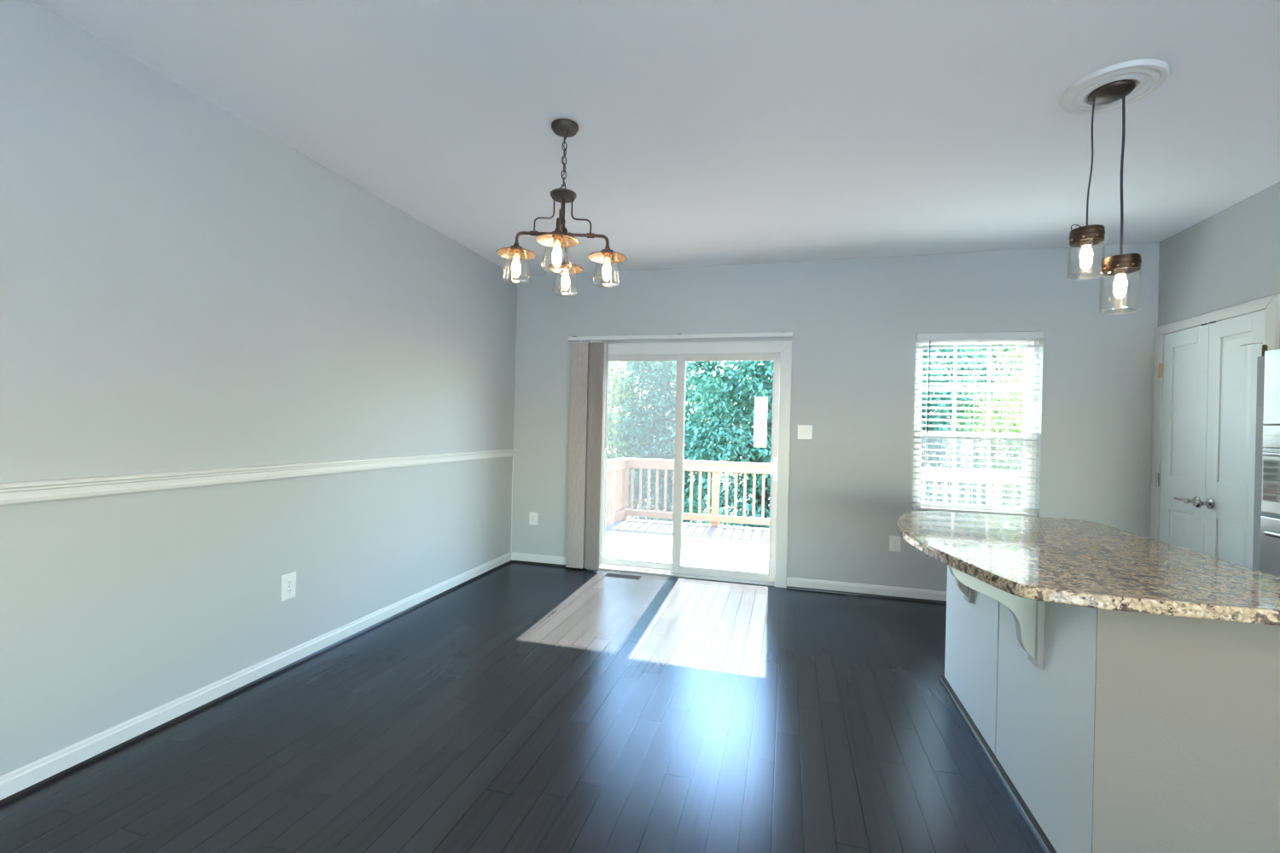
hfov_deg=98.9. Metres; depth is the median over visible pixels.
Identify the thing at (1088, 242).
socket
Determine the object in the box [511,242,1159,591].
wall
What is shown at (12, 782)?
baseboard
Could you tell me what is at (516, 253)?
socket
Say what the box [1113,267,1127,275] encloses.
socket
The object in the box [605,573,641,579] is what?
floor vent
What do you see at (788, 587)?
trim
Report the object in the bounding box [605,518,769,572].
deck
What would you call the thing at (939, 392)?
leafy tree
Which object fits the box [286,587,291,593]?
receptacle
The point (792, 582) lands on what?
baseboard
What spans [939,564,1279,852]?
kitchen island
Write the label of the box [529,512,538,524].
wall outlet
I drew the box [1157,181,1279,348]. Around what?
wall
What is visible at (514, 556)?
baseboard
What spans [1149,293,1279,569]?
door
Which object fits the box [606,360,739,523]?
leafy tree
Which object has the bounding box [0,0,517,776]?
wall
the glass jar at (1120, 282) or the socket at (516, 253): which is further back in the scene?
the socket at (516, 253)
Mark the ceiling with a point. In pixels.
(711, 132)
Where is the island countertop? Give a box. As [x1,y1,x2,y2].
[896,511,1279,626]
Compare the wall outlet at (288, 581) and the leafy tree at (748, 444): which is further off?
the leafy tree at (748, 444)
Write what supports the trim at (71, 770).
attached to the wall at (183, 288)
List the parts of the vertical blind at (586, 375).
cord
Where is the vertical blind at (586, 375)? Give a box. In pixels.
[565,331,792,570]
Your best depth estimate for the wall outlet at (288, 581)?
2.89 m
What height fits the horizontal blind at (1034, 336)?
1.394 m
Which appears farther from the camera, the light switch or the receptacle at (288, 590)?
the light switch
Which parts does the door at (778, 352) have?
screen frame, sash, sash, handle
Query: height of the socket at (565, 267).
0.043 m
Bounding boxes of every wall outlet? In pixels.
[280,571,296,601]
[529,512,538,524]
[889,535,900,552]
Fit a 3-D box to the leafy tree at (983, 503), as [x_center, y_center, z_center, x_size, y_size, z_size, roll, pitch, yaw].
[13.761,-2.518,21.092,7.676,15.636,8.018,1,0,-2]
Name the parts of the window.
sash, sill, sash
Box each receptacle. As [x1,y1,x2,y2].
[286,579,292,585]
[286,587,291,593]
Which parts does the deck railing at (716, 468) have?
post, rail, post, cap rail, rail, post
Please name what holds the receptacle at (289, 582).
attached to the wall outlet at (288, 581)
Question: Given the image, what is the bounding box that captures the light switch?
[797,424,812,439]
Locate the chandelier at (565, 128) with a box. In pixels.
[496,118,626,296]
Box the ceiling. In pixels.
[31,0,1279,276]
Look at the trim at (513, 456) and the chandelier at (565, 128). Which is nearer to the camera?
the chandelier at (565, 128)
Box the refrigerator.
[1252,348,1279,577]
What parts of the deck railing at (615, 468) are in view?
rail, rail, cap rail, post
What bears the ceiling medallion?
attached to the ceiling
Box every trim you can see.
[0,448,516,506]
[0,559,511,807]
[510,456,513,552]
[512,559,585,569]
[786,586,946,604]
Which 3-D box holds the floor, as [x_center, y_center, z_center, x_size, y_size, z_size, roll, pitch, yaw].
[0.378,1.454,0.537,5.903,0.250,8.571,1,0,15]
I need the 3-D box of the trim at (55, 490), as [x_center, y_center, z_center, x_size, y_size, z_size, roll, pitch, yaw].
[-2.275,0.224,1.260,0.028,0.074,8.252,1,0,15]
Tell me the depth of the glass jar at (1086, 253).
2.21 m
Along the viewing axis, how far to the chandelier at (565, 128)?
2.58 m
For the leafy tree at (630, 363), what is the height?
14.434 m
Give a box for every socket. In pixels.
[512,249,520,259]
[552,234,561,246]
[562,264,569,273]
[603,252,610,262]
[1080,238,1093,247]
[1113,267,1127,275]
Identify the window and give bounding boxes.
[912,340,1039,517]
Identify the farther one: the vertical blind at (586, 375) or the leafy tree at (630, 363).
the leafy tree at (630, 363)
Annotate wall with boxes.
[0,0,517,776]
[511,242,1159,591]
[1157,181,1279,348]
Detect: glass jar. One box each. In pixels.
[1067,238,1105,279]
[1099,267,1141,314]
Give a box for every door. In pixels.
[591,340,794,587]
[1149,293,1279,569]
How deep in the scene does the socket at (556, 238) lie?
2.36 m
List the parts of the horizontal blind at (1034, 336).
ladder cord, ladder cord, rail, ladder cord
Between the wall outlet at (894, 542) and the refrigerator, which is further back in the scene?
the wall outlet at (894, 542)
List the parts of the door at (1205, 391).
raised panel, raised panel, lever handle, knob, raised panel, raised panel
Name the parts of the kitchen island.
plate, panel, shoe moulding, plate, panel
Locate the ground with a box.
[609,459,971,527]
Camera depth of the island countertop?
1.78 m
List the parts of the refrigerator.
drawer, door, handle, panel, door glass, control panel, handle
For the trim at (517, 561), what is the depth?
5.14 m
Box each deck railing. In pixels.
[605,458,627,527]
[620,457,1023,526]
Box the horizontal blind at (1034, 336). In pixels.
[912,331,1043,517]
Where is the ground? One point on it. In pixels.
(950, 490)
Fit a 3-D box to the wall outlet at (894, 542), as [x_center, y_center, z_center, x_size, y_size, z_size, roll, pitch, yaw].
[2.031,0.936,4.364,0.082,0.120,0.008,1,0,15]
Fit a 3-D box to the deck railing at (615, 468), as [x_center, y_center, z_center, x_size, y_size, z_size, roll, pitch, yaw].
[-0.656,0.937,6.820,0.155,0.936,3.000,1,0,15]
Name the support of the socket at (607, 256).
attached to the chandelier at (565, 128)
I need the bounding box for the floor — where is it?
[0,562,1044,852]
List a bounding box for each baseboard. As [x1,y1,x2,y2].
[0,552,511,800]
[511,552,565,564]
[786,576,946,601]
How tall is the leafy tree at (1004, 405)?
8.977 m
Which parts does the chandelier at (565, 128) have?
glass globe, bulb, lamp shade, arm, rod, glass globe, bulb, lamp shade, arm, rod, plate, stem, chain, glass globe, bulb, lamp shade, arm, rod, arm, glass globe, bulb, lamp shade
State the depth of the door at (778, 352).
4.78 m
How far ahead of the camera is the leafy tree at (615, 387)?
16.38 m
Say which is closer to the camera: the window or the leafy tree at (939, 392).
the window
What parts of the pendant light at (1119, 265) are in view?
bulb, cord, bulb, cord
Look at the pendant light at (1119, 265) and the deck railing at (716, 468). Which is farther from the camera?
the deck railing at (716, 468)
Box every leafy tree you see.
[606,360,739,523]
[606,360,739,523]
[606,361,661,501]
[651,360,773,528]
[919,344,1019,505]
[922,343,1023,506]
[937,343,1023,507]
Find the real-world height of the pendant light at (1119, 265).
0.893 m
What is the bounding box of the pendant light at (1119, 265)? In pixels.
[1067,79,1141,314]
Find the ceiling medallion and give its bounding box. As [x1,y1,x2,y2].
[1058,58,1169,114]

